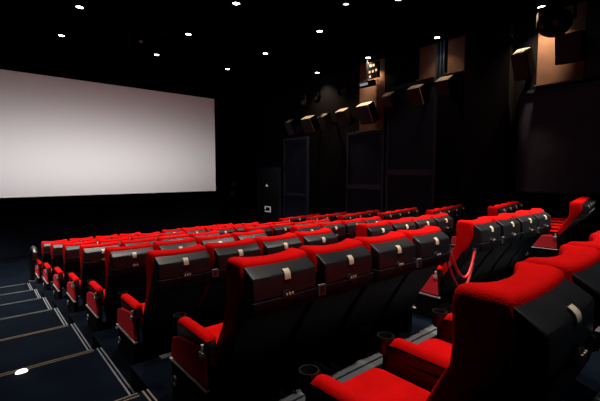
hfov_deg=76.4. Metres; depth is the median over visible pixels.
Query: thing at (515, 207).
chair
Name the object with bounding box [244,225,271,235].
chair
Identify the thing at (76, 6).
recessed light
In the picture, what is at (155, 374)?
floor
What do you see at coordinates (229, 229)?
chair
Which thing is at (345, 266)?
chair
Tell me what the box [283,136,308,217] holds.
trim
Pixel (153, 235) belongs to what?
chair
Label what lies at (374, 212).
chair
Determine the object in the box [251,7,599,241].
wall
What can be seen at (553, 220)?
chair
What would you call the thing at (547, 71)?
trim
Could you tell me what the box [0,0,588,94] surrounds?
ceiling
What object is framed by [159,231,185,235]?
chair
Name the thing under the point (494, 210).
chair
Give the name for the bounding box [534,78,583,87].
trim
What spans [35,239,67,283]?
chair
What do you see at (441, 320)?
chair
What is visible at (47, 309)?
trim
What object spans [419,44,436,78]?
trim
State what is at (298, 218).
chair
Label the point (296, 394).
trim
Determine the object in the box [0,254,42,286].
floor
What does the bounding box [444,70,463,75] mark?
trim
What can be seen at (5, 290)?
floor
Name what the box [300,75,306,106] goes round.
stage light
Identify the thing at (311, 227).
chair
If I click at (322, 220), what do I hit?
chair
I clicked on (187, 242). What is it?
chair
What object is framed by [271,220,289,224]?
chair
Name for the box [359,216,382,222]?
chair
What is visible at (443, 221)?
chair
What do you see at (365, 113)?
grille
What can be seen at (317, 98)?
stage light
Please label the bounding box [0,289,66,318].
floor
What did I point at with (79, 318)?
floor
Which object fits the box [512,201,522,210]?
chair
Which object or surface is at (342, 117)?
grille
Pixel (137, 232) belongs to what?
chair
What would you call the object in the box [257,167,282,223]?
door
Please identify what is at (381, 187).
trim
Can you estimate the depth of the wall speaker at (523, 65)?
9.24 m
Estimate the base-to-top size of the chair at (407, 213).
1.180 m
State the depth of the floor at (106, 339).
4.15 m
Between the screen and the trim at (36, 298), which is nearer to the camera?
the trim at (36, 298)
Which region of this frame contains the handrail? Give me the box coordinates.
[29,246,37,281]
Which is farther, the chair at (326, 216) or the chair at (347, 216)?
the chair at (326, 216)
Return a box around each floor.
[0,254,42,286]
[0,277,43,294]
[0,282,53,304]
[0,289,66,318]
[0,297,82,338]
[0,324,91,373]
[69,241,450,346]
[92,246,450,384]
[120,389,158,400]
[130,260,523,400]
[294,329,599,400]
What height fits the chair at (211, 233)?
1.180 m
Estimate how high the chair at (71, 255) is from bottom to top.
1.176 m
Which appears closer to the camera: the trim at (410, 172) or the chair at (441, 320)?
the chair at (441, 320)
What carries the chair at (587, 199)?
on the floor at (155, 374)
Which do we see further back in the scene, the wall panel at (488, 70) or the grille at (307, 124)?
the grille at (307, 124)
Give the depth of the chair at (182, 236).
6.50 m
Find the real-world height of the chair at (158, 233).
1.180 m
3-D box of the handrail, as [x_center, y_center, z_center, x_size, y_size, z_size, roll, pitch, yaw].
[-6.731,1.622,9.627,0.180,0.997,0.967,-3,5,-40]
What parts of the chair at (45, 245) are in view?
panel, armrest, backrest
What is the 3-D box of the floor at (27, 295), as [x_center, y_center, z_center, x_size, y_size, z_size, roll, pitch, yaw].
[-3.629,2.459,10.024,14.800,1.096,1.950,-3,5,-40]
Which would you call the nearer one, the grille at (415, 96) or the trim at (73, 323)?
the trim at (73, 323)
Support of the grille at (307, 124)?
attached to the wall speaker at (310, 124)
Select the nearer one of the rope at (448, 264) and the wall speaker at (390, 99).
the rope at (448, 264)
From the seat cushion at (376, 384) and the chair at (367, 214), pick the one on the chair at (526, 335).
the seat cushion at (376, 384)
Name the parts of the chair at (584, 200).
armrest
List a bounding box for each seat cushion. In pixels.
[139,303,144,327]
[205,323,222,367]
[342,368,430,400]
[417,338,451,357]
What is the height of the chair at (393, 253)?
1.180 m
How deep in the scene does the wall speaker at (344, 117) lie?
13.78 m
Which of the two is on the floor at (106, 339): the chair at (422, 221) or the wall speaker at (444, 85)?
the chair at (422, 221)
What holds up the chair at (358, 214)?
on the floor at (20, 308)
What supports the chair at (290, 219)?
on the floor at (5, 290)
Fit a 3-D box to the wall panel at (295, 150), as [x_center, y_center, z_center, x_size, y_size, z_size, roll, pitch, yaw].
[-0.169,-0.555,17.127,0.050,4.300,1.480,-3,5,-40]
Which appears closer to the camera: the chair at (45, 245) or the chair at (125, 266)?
the chair at (125, 266)
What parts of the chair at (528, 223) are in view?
backrest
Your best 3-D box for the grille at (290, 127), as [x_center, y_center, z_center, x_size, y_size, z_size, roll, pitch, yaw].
[-0.441,-3.024,16.100,0.271,0.454,0.380,-3,5,-40]
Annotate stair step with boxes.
[0,348,135,400]
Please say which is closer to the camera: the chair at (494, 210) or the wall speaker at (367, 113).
the chair at (494, 210)
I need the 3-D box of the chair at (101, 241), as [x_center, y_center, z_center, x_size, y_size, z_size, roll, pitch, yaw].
[-3.801,1.304,7.596,0.608,1.176,1.018,-3,5,-40]
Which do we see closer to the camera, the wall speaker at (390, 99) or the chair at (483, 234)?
the chair at (483, 234)
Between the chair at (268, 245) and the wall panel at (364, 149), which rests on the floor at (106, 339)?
the chair at (268, 245)
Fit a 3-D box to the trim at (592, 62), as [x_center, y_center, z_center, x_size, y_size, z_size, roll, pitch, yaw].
[6.868,-3.716,8.577,0.160,1.780,0.650,-3,5,-40]
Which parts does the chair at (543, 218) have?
armrest, backrest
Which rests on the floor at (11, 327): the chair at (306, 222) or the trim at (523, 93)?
the chair at (306, 222)
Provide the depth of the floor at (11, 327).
5.80 m
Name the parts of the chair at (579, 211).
panel, armrest, backrest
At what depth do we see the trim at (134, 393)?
2.88 m
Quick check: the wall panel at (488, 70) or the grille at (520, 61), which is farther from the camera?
the wall panel at (488, 70)
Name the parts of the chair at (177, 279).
panel, rail, armrest, backrest, row plate, plate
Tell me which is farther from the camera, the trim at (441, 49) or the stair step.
the trim at (441, 49)
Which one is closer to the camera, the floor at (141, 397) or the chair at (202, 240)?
the floor at (141, 397)
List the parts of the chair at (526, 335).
armrest, backrest, row plate, seat number plate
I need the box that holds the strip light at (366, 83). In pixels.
[358,58,375,87]
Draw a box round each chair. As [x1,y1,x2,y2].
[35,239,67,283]
[43,240,80,290]
[53,240,96,299]
[66,241,119,312]
[69,237,93,241]
[82,237,109,243]
[86,242,153,332]
[95,234,117,238]
[98,237,129,243]
[110,234,135,238]
[116,244,217,364]
[119,232,140,235]
[120,237,156,246]
[130,234,158,239]
[137,232,159,235]
[153,237,196,249]
[157,234,189,240]
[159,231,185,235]
[162,228,181,232]
[169,248,324,400]
[183,227,205,233]
[189,230,219,238]
[195,233,234,245]
[195,238,260,327]
[204,225,223,231]
[210,226,234,234]
[223,224,241,226]
[231,229,267,240]
[232,224,253,231]
[242,222,258,225]
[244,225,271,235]
[252,222,272,226]
[253,232,301,255]
[258,238,372,391]
[268,223,291,235]
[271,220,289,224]
[279,217,293,221]
[290,220,311,225]
[290,223,321,232]
[291,216,303,221]
[294,228,337,245]
[298,262,599,400]
[306,216,321,220]
[309,219,330,222]
[314,231,421,366]
[316,221,345,241]
[317,214,331,221]
[329,213,338,221]
[338,214,354,220]
[339,218,363,240]
[349,212,363,217]
[356,221,392,236]
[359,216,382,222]
[359,225,450,347]
[361,211,372,217]
[371,210,380,216]
[377,211,395,219]
[377,244,599,391]
[383,218,415,231]
[390,210,403,219]
[400,209,413,217]
[405,215,435,229]
[406,207,419,216]
[412,217,504,318]
[426,208,443,214]
[428,213,453,234]
[432,233,599,343]
[436,207,452,217]
[440,214,520,303]
[447,204,465,237]
[448,206,460,221]
[449,211,539,282]
[450,205,506,247]
[490,208,551,281]
[500,203,512,212]
[506,202,517,212]
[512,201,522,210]
[522,200,590,259]
[551,196,595,244]
[551,197,594,251]
[551,199,592,255]
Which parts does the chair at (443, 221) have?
backrest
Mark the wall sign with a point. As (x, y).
(267, 208)
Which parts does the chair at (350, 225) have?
backrest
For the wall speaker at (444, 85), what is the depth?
10.78 m
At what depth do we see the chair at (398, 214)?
10.84 m
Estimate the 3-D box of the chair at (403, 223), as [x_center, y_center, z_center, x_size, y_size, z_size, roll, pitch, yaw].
[1.270,0.857,6.096,0.608,1.176,1.018,-3,5,-40]
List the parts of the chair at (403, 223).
backrest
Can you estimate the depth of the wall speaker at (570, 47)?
8.49 m
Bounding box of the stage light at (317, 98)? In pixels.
[314,71,320,102]
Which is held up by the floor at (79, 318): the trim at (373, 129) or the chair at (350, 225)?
the chair at (350, 225)
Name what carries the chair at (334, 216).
on the floor at (27, 295)
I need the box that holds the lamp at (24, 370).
[15,368,27,374]
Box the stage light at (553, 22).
[534,0,576,37]
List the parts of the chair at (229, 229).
backrest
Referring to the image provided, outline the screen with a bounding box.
[0,58,228,207]
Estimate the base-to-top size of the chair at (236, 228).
1.176 m
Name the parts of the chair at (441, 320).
armrest, backrest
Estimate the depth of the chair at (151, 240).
6.12 m
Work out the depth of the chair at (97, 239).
8.38 m
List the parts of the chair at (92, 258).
panel, armrest, backrest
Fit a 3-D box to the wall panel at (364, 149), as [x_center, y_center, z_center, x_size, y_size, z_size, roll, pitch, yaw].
[2.406,-0.491,14.116,0.050,3.900,1.560,-3,5,-40]
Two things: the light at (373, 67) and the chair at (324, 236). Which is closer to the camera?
the chair at (324, 236)
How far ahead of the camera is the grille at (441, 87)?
10.78 m
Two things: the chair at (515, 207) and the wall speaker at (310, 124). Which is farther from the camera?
the wall speaker at (310, 124)
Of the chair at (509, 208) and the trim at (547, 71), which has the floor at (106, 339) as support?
the chair at (509, 208)
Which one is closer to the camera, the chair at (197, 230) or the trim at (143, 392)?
the trim at (143, 392)
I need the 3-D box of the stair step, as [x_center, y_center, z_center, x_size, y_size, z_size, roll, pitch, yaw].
[-3.468,2.653,2.099,4.745,1.832,1.470,-3,5,-40]
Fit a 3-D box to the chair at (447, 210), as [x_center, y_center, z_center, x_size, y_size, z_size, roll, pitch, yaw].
[3.428,0.760,10.065,1.018,1.176,0.608,3,5,40]
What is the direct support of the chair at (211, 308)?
on the floor at (106, 339)
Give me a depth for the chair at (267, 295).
2.50 m
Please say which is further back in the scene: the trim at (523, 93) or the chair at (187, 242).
the trim at (523, 93)
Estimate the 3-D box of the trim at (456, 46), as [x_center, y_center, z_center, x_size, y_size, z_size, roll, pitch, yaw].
[4.638,-4.287,11.248,0.030,1.020,0.560,-3,5,-40]
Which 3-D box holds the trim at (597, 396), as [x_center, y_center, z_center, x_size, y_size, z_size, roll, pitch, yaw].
[2.666,1.137,2.944,5.300,0.048,0.156,-3,5,-40]
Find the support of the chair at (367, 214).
on the floor at (20, 308)
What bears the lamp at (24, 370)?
on the stair step
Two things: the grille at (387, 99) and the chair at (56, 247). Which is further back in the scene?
the grille at (387, 99)
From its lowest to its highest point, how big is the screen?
5.110 m
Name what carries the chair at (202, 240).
on the floor at (79, 318)
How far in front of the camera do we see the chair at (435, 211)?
9.23 m
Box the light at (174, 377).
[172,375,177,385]
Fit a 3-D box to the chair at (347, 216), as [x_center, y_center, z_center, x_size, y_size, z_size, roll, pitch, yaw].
[1.136,0.997,11.906,1.058,1.176,0.672,3,5,40]
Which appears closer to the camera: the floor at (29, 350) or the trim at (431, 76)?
the floor at (29, 350)
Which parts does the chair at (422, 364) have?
armrest, backrest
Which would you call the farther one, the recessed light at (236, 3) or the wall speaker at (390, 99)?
the wall speaker at (390, 99)
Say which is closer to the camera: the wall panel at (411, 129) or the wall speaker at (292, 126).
the wall panel at (411, 129)
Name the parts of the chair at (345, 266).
armrest, backrest, row plate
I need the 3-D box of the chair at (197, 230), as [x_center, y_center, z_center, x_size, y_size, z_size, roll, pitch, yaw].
[-2.997,1.300,10.252,0.672,1.176,1.058,-3,5,-40]
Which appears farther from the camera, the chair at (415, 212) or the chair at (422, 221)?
the chair at (415, 212)
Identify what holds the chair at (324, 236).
on the floor at (106, 339)
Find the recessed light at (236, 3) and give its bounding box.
[231,1,240,5]
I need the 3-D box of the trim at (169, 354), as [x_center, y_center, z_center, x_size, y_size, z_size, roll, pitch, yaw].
[0.753,1.346,5.198,5.300,0.048,0.156,-3,5,-40]
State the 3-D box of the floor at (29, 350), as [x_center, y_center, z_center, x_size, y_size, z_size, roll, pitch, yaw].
[-4.424,2.666,3.220,4.745,1.648,1.470,-3,5,-40]
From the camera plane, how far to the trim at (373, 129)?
13.59 m
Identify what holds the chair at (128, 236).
on the floor at (27, 295)
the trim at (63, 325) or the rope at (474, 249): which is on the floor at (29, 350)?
the trim at (63, 325)
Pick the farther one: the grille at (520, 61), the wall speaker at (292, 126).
the wall speaker at (292, 126)
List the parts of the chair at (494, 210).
panel, backrest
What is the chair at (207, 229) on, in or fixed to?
on the floor at (27, 295)
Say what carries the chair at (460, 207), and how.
on the floor at (79, 318)
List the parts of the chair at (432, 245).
armrest, backrest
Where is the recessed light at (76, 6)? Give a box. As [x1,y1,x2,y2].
[74,5,84,8]
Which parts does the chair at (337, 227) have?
backrest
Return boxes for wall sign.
[265,206,270,211]
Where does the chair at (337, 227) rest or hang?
on the floor at (79, 318)
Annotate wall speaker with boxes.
[284,119,302,134]
[300,115,320,133]
[317,113,337,130]
[334,108,356,127]
[355,101,378,124]
[381,91,401,107]
[406,84,429,107]
[433,75,457,95]
[511,47,535,80]
[555,30,585,64]
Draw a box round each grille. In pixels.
[285,123,294,134]
[300,119,313,132]
[317,118,327,130]
[335,112,347,127]
[355,106,372,124]
[382,95,392,107]
[406,89,422,106]
[434,81,450,94]
[511,53,528,80]
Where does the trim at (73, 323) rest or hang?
on the floor at (29, 350)
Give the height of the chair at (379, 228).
1.176 m
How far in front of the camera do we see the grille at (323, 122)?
14.53 m
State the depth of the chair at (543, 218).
5.49 m
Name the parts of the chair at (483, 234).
panel, rail, armrest, backrest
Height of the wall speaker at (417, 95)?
0.655 m
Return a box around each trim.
[0,298,40,305]
[0,325,66,341]
[0,349,93,376]
[1,309,50,319]
[54,308,67,324]
[71,323,91,350]
[96,347,134,394]
[115,393,139,400]
[142,389,156,400]
[159,352,171,358]
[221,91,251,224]
[274,324,436,400]
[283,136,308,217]
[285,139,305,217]
[346,129,385,213]
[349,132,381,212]
[356,129,382,131]
[359,58,384,130]
[385,78,437,211]
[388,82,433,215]
[416,76,435,80]
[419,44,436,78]
[436,40,446,79]
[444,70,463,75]
[447,35,464,72]
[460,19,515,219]
[516,80,599,194]
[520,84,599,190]
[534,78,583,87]
[536,1,587,84]
[585,0,599,78]
[592,389,599,400]
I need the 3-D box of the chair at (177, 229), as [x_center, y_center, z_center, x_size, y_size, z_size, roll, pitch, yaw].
[-3.953,1.404,11.379,0.672,1.176,1.058,-3,5,-40]
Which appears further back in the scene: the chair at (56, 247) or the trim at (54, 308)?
the chair at (56, 247)
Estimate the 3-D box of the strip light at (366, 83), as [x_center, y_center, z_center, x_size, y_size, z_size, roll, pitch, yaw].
[2.333,-4.456,13.270,0.172,0.970,0.680,-3,5,-40]
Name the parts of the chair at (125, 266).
panel, rail, armrest, backrest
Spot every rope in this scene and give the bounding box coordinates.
[446,261,474,286]
[449,248,476,278]
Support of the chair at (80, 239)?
on the floor at (5, 290)
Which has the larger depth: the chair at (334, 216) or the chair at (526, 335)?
the chair at (334, 216)
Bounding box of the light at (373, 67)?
[368,57,379,78]
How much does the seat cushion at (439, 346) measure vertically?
0.145 m
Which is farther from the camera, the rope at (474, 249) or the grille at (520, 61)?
the grille at (520, 61)
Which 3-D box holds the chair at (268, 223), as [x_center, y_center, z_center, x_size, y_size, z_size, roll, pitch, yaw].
[-1.161,1.145,9.855,1.064,1.180,0.605,4,6,44]
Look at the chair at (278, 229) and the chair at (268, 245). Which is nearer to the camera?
the chair at (268, 245)
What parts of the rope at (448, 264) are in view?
cord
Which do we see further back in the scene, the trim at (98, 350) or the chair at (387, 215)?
the chair at (387, 215)
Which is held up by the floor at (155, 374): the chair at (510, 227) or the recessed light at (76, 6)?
the chair at (510, 227)
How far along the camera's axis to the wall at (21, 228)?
15.27 m
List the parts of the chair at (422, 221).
backrest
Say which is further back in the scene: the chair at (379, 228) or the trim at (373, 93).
the trim at (373, 93)
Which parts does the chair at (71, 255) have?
panel, armrest, backrest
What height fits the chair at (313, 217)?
1.176 m
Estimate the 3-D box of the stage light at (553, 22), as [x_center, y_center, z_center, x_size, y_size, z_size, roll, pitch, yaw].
[5.897,-4.218,8.828,0.727,0.815,0.717,0,4,-2]
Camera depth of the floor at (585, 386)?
2.80 m
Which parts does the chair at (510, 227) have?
armrest, backrest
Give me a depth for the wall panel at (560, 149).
9.32 m
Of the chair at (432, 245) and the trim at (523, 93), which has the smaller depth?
the chair at (432, 245)
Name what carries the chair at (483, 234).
on the floor at (155, 374)
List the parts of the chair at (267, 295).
panel, rail, armrest, backrest, row plate, seat number plate, plate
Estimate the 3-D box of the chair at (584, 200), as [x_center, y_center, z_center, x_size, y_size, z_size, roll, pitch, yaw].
[5.340,0.551,7.811,1.018,1.176,0.608,3,5,40]
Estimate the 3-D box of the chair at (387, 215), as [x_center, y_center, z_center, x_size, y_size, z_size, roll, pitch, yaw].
[2.092,0.893,10.779,1.058,1.176,0.672,3,5,40]
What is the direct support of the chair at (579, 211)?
on the floor at (155, 374)
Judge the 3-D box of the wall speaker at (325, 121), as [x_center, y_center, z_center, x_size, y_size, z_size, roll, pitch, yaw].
[1.112,-3.025,14.782,0.919,0.655,0.380,-3,5,-40]
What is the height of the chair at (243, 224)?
1.180 m
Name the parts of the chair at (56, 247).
panel, armrest, backrest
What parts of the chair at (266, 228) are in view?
backrest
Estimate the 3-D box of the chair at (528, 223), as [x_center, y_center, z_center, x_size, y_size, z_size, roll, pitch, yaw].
[2.663,0.728,5.347,1.064,1.180,0.605,4,6,44]
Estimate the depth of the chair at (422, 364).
1.90 m
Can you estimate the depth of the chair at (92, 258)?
5.83 m
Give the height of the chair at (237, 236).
1.180 m
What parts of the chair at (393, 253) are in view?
armrest, backrest, row plate, seat number plate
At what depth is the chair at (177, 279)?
3.63 m
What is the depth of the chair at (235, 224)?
10.65 m
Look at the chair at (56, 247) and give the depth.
8.07 m
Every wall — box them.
[0,57,222,258]
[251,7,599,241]

